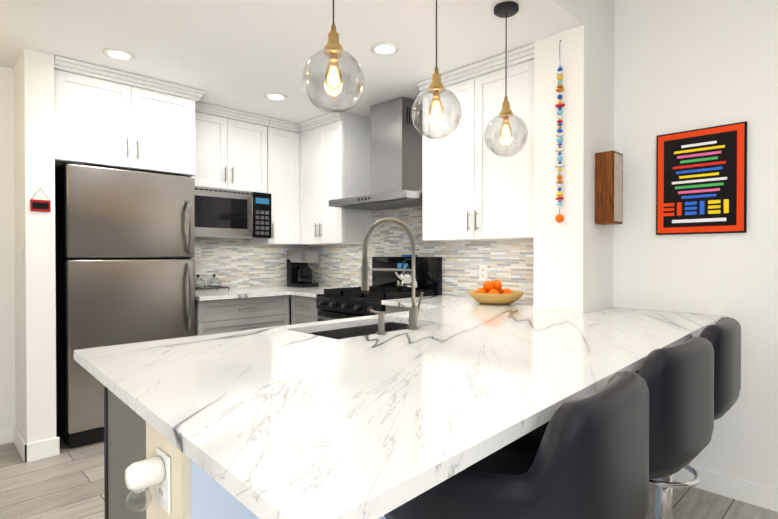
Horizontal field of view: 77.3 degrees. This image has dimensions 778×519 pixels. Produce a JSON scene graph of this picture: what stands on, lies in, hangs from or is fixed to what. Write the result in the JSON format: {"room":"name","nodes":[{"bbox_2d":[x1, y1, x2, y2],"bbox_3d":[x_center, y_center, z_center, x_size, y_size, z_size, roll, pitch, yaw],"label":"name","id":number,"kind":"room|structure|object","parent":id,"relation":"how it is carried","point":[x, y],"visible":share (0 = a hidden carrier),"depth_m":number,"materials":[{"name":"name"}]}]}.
{"room":"kitchen","nodes":[
{"label":"kitchen","id":0,"kind":"room"},
{"bbox_2d":[0,66,15,427],"bbox_3d":[-3.889,-0.014,1.964,3.765,2.450,0.220,0,1,-44],"label":"wall","id":1,"kind":"structure","parent":0,"point":[7,342],"depth_m":3.17,"materials":[{"name":"white paint"}]},
{"bbox_2d":[0,426,11,444],"bbox_3d":[-3.795,1.156,1.900,3.735,0.110,0.017,0,1,-44],"label":"baseboard","id":2,"kind":"structure","parent":1,"relation":"attached to","point":[5,432],"depth_m":3.16,"materials":[{"name":"white wood"}]},
{"bbox_2d":[13,48,56,443],"bbox_3d":[-2.331,-0.025,3.169,0.147,2.450,0.670,0,1,-44],"label":"wall","id":3,"kind":"structure","parent":0,"point":[34,238],"depth_m":2.94,"materials":[{"name":"white paint"}]},
{"bbox_2d":[12,425,29,462],"bbox_3d":[-2.300,1.146,3.032,0.014,0.110,0.444,0,1,-44],"label":"baseboard","id":4,"kind":"structure","parent":3,"relation":"attached to","point":[23,448],"depth_m":2.97,"materials":[{"name":"white wood"}]},
{"bbox_2d":[30,188,50,211],"bbox_3d":[-2.094,-0.359,2.922,0.100,0.143,0.008,0,1,-44],"label":"sign","id":5,"kind":"object","parent":3,"relation":"attached to","point":[41,205],"visible":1,"depth_m":2.92,"materials":[{"name":"red"}]},
{"bbox_2d":[0,0,583,123],"bbox_3d":[-2.036,-1.278,1.833,6.490,0.080,3.219,0,1,-44],"label":"ceiling","id":6,"kind":"structure","parent":0,"point":[244,55],"depth_m":2.74,"materials":[{"name":"white paint"}]},
{"bbox_2d":[102,48,135,59],"bbox_3d":[-1.636,-1.242,2.948,0.176,0.011,0.176,0,1,-44],"label":"recessed light","id":7,"kind":"object","parent":6,"relation":"in","point":[118,53],"visible":1,"depth_m":2.94,"materials":[{"name":"white plastic"}]},
{"bbox_2d":[264,93,286,100],"bbox_3d":[-0.869,-1.249,3.738,0.176,0.011,0.176,0,1,-44],"label":"recessed light","id":8,"kind":"object","parent":6,"relation":"in","point":[276,96],"visible":1,"depth_m":3.73,"materials":[{"name":"white"}]},
{"bbox_2d":[302,0,363,112],"bbox_3d":[-0.189,-0.868,1.653,0.210,0.733,0.210,0,1,-44],"label":"pendant light","id":9,"kind":"object","parent":6,"relation":"hanging from","point":[333,50],"visible":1,"depth_m":1.64,"materials":[{"name":"clear glass"}]},
{"bbox_2d":[370,42,399,54],"bbox_3d":[-0.025,-1.241,2.871,0.176,0.011,0.176,0,1,-44],"label":"recessed light","id":10,"kind":"object","parent":6,"relation":"in","point":[384,48],"visible":1,"depth_m":2.87,"materials":[{"name":"white"}]},
{"bbox_2d":[411,0,461,138],"bbox_3d":[0.198,-0.872,2.030,0.210,0.733,0.210,0,1,-44],"label":"pendant light","id":11,"kind":"object","parent":6,"relation":"hanging from","point":[436,88],"visible":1,"depth_m":2.02,"materials":[{"name":"clear glass"}]},
{"bbox_2d":[484,1,527,156],"bbox_3d":[0.577,-0.875,2.400,0.210,0.733,0.210,0,1,-44],"label":"pendant light","id":12,"kind":"object","parent":6,"relation":"hanging from","point":[506,9],"visible":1,"depth_m":2.39,"materials":[{"name":"clear glass"}]},
{"bbox_2d":[0,432,777,518],"bbox_3d":[-0.678,1.254,0.462,6.490,0.060,7.110,0,1,-44],"label":"floor","id":13,"kind":"structure","parent":0,"point":[67,482],"depth_m":2.51,"materials":[{"name":"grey wood"}]},
{"bbox_2d":[55,162,194,447],"bbox_3d":[-1.915,0.291,3.513,0.800,1.812,0.702,0,1,-44],"label":"fridge","id":14,"kind":"object","parent":13,"relation":"on","point":[124,254],"visible":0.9,"depth_m":3.22,"materials":[{"name":"silver metal"}]},
{"bbox_2d":[195,295,290,335],"bbox_3d":[-1.361,0.747,4.133,0.797,0.888,0.628,0,1,-44],"label":"base cabinet","id":15,"kind":"object","parent":13,"relation":"on","point":[223,315],"visible":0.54,"depth_m":3.85,"materials":[{"name":"painted wood"},{"name":"brushed metal"}]},
{"bbox_2d":[195,285,347,300],"bbox_3d":[-0.992,0.286,4.214,1.446,0.030,1.042,0,1,-44],"label":"countertop","id":16,"kind":"structure","parent":15,"relation":"on","point":[214,294],"depth_m":4.07,"materials":[{"name":"stone"}]},
{"bbox_2d":[195,274,228,290],"bbox_3d":[-1.557,0.199,4.141,0.308,0.143,0.227,0,1,-44],"label":"oil cruet","id":17,"kind":"object","parent":16,"relation":"on","point":[208,285],"visible":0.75,"depth_m":4.15,"materials":[{"name":"clear glass"}]},
{"bbox_2d":[287,251,318,287],"bbox_3d":[-0.842,0.090,4.739,0.200,0.350,0.260,0,1,-44],"label":"coffee maker","id":18,"kind":"object","parent":16,"relation":"on","point":[299,273],"visible":1,"depth_m":4.67,"materials":[{"name":"black plastic"}]},
{"bbox_2d":[104,386,385,518],"bbox_3d":[0.055,0.766,2.030,2.179,0.888,0.919,0,1,-44],"label":"base cabinet","id":19,"kind":"object","parent":13,"relation":"on","point":[131,436],"visible":0.02,"depth_m":1.07,"materials":[{"name":"beige painted wood"}]},
{"bbox_2d":[125,448,170,514],"bbox_3d":[-0.488,0.454,0.975,0.073,0.116,0.072,0,1,-44],"label":"outlet","id":20,"kind":"object","parent":19,"relation":"attached to","point":[141,476],"visible":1,"depth_m":0.97,"materials":[{"name":"white plastic"}]},
{"bbox_2d":[74,295,723,518],"bbox_3d":[0.168,0.304,2.167,2.642,0.030,1.968,0,1,-44],"label":"countertop","id":21,"kind":"structure","parent":19,"relation":"on","point":[295,421],"depth_m":1.12,"materials":[{"name":"stone"}]},
{"bbox_2d":[308,322,421,338],"bbox_3d":[-0.087,0.433,2.119,0.660,0.221,0.390,0,1,-44],"label":"sink","id":22,"kind":"object","parent":21,"relation":"in","point":[350,332],"visible":0.08,"depth_m":2.31,"materials":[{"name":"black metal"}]},
{"bbox_2d":[370,310,386,334],"bbox_3d":[-0.044,0.245,1.915,0.044,0.090,0.082,0,1,-44],"label":"soap dispenser","id":23,"kind":"object","parent":21,"relation":"on","point":[381,323],"visible":1,"depth_m":1.89,"materials":[{"name":"silver metal"}]},
{"bbox_2d":[360,217,423,329],"bbox_3d":[0.019,0.054,2.082,0.183,0.469,0.247,0,1,-44],"label":"faucet","id":24,"kind":"object","parent":21,"relation":"on","point":[365,269],"visible":1,"depth_m":2.06,"materials":[{"name":"silver metal"}]},
{"bbox_2d":[468,280,523,304],"bbox_3d":[0.678,0.204,3.094,0.350,0.151,0.350,0,1,-44],"label":"fruit bowl","id":25,"kind":"object","parent":21,"relation":"on","point":[493,292],"visible":1,"depth_m":3.01,"materials":[{"name":"yellow wood"}]},
{"bbox_2d":[291,295,319,324],"bbox_3d":[-0.494,0.746,4.255,0.661,0.888,0.399,0,1,-44],"label":"base cabinet","id":26,"kind":"object","parent":13,"relation":"on","point":[304,309],"visible":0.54,"depth_m":4.06,"materials":[{"name":"grey wood"}]},
{"bbox_2d":[315,257,441,320],"bbox_3d":[-0.102,0.587,3.819,0.705,1.215,0.762,0,1,-44],"label":"range","id":27,"kind":"object","parent":13,"relation":"on","point":[339,303],"visible":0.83,"depth_m":3.78,"materials":[{"name":"black metal"}]},
{"bbox_2d":[395,258,419,290],"bbox_3d":[0.132,0.112,3.776,0.235,0.248,0.184,0,1,-44],"label":"kettle","id":28,"kind":"object","parent":27,"relation":"on","point":[404,281],"visible":0.71,"depth_m":3.73,"materials":[{"name":"silver metal"}]},
{"bbox_2d":[385,305,420,313],"bbox_3d":[0.530,0.756,3.204,0.661,0.888,0.991,0,1,-44],"label":"base cabinet","id":29,"kind":"object","parent":13,"relation":"on","point":[390,309],"visible":0.02,"depth_m":3.28,"materials":[{"name":"grey wood"}]},
{"bbox_2d":[384,370,648,518],"bbox_3d":[0.278,0.731,1.089,0.537,0.975,0.507,0,1,-44],"label":"stool","id":30,"kind":"object","parent":13,"relation":"on","point":[586,457],"visible":0.77,"depth_m":0.84,"materials":[{"name":"black leather"}]},
{"bbox_2d":[636,337,713,478],"bbox_3d":[0.720,0.727,1.565,0.534,0.975,0.505,0,1,-44],"label":"stool","id":31,"kind":"object","parent":13,"relation":"on","point":[679,378],"visible":0.4,"depth_m":1.30,"materials":[{"name":"black leather"}]},
{"bbox_2d":[649,317,740,518],"bbox_3d":[1.143,0.723,2.021,0.534,0.975,0.505,0,1,-44],"label":"stool","id":32,"kind":"object","parent":13,"relation":"on","point":[722,336],"visible":0.29,"depth_m":1.78,"materials":[{"name":"black leather"}]},
{"bbox_2d":[309,0,777,488],"bbox_3d":[1.641,-0.175,2.626,0.129,2.760,6.990,0,1,-44],"label":"wall","id":33,"kind":"structure","parent":0,"point":[683,65],"depth_m":2.57,"materials":[{"name":"white paint"}]},
{"bbox_2d":[320,256,323,267],"bbox_3d":[-0.680,0.024,4.911,0.008,0.116,0.072,0,1,-44],"label":"outlet","id":34,"kind":"object","parent":33,"relation":"attached to","point":[321,261],"visible":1,"depth_m":4.90,"materials":[{"name":"white plastic"}]},
{"bbox_2d":[299,112,371,244],"bbox_3d":[-0.515,-0.701,4.465,0.400,1.118,0.631,0,1,-44],"label":"upper cabinet","id":35,"kind":"object","parent":33,"relation":"attached to","point":[335,155],"visible":0.98,"depth_m":4.30,"materials":[{"name":"white wood"}]},
{"bbox_2d":[329,97,422,210],"bbox_3d":[-0.014,-0.841,3.877,0.499,0.825,0.890,0,1,-44],"label":"range hood","id":36,"kind":"object","parent":33,"relation":"attached to","point":[396,155],"visible":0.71,"depth_m":3.82,"materials":[{"name":"silver metal"}]},
{"bbox_2d":[417,43,533,241],"bbox_3d":[0.659,-0.690,3.260,0.400,1.118,0.908,0,1,-44],"label":"upper cabinet","id":37,"kind":"object","parent":33,"relation":"attached to","point":[474,188],"visible":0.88,"depth_m":3.12,"materials":[{"name":"white wood"}]},
{"bbox_2d":[479,265,487,280],"bbox_3d":[0.681,0.097,3.515,0.008,0.116,0.072,0,1,-44],"label":"outlet","id":38,"kind":"object","parent":33,"relation":"attached to","point":[483,272],"visible":0.98,"depth_m":3.51,"materials":[{"name":"white plastic"}]},
{"bbox_2d":[656,121,746,234],"bbox_3d":[1.622,-0.408,2.544,0.024,0.547,0.406,0,1,-44],"label":"picture frame","id":39,"kind":"object","parent":33,"relation":"attached to","point":[701,181],"visible":0.98,"depth_m":2.52,"materials":[{"name":"black"}]},
{"bbox_2d":[673,465,777,511],"bbox_3d":[2.627,1.159,1.538,0.014,0.110,3.738,0,1,-44],"label":"baseboard","id":40,"kind":"structure","parent":33,"relation":"attached to","point":[750,492],"depth_m":2.44,"materials":[{"name":"white wood"}]},
{"bbox_2d":[533,25,613,312],"bbox_3d":[1.078,-0.022,2.833,0.410,2.450,0.290,0,1,-44],"label":"wall","id":41,"kind":"structure","parent":0,"point":[573,252],"depth_m":2.69,"materials":[{"name":"white paint"}]},
{"bbox_2d":[554,40,564,223],"bbox_3d":[0.934,-0.697,2.658,0.058,1.002,0.055,0,1,-44],"label":"string","id":42,"kind":"object","parent":41,"relation":"hanging from","point":[559,217],"visible":1,"depth_m":2.65,"materials":[{"name":"multicoloured plastic"}]},
{"bbox_2d":[595,150,622,224],"bbox_3d":[1.216,-0.391,2.688,0.134,0.390,0.102,0,1,-44],"label":"box","id":43,"kind":"object","parent":41,"relation":"attached to","point":[608,187],"visible":1,"depth_m":2.64,"materials":[{"name":"brown wood"}]},
{"bbox_2d":[552,0,613,46],"bbox_3d":[-0.912,-1.268,0.680,6.250,0.080,0.001,0,1,-44],"label":"ceiling soffit","id":44,"kind":"structure","parent":0,"point":[583,16],"depth_m":2.60,"materials":[{"name":"white paint"}]},
{"bbox_2d":[573,0,614,32],"bbox_3d":[-0.954,-1.423,0.721,6.250,0.228,0.120,0,1,-44],"label":"soffit beam","id":45,"kind":"structure","parent":0,"point":[602,11],"depth_m":2.74,"materials":[{"name":"white paint"}]},
{"bbox_3d":[-3.118,-0.023,2.953,6.490,2.450,0.120,0,1,-44],"label":"wall","id":46,"kind":"structure","parent":0,"visible":0},
{"bbox_2d":[54,55,204,176],"bbox_3d":[-1.937,-0.939,3.535,0.935,0.626,0.680,0,1,-44],"label":"upper cabinet","id":47,"kind":"object","parent":46,"relation":"attached to","point":[105,117],"visible":0.92,"depth_m":3.27,"materials":[{"name":"white wood"}]},
{"bbox_2d":[191,238,308,289],"bbox_3d":[-1.358,-0.153,4.577,1.438,0.839,0.008,0,1,-44],"label":"wall","id":48,"kind":"structure","parent":46,"relation":"attached to","point":[235,263],"depth_m":4.54,"materials":[{"name":"tile"}]},
{"bbox_2d":[192,101,269,192],"bbox_3d":[-1.462,-0.923,4.194,0.760,0.668,0.400,0,1,-44],"label":"upper cabinet","id":49,"kind":"object","parent":48,"relation":"attached to","point":[230,149],"visible":0.77,"depth_m":4.10,"materials":[{"name":"white wood"}]},
{"bbox_2d":[195,186,270,239],"bbox_3d":[-1.440,-0.384,4.176,0.756,0.400,0.461,0,1,-44],"label":"microwave","id":50,"kind":"object","parent":49,"relation":"attached to","point":[229,214],"visible":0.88,"depth_m":4.04,"materials":[{"name":"silver metal"}]},
{"bbox_2d":[249,118,301,244],"bbox_3d":[-1.061,-0.702,4.586,0.352,1.118,0.400,0,1,-44],"label":"upper cabinet","id":51,"kind":"object","parent":46,"relation":"attached to","point":[283,163],"visible":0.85,"depth_m":4.48,"materials":[{"name":"white wood"}]}
]}

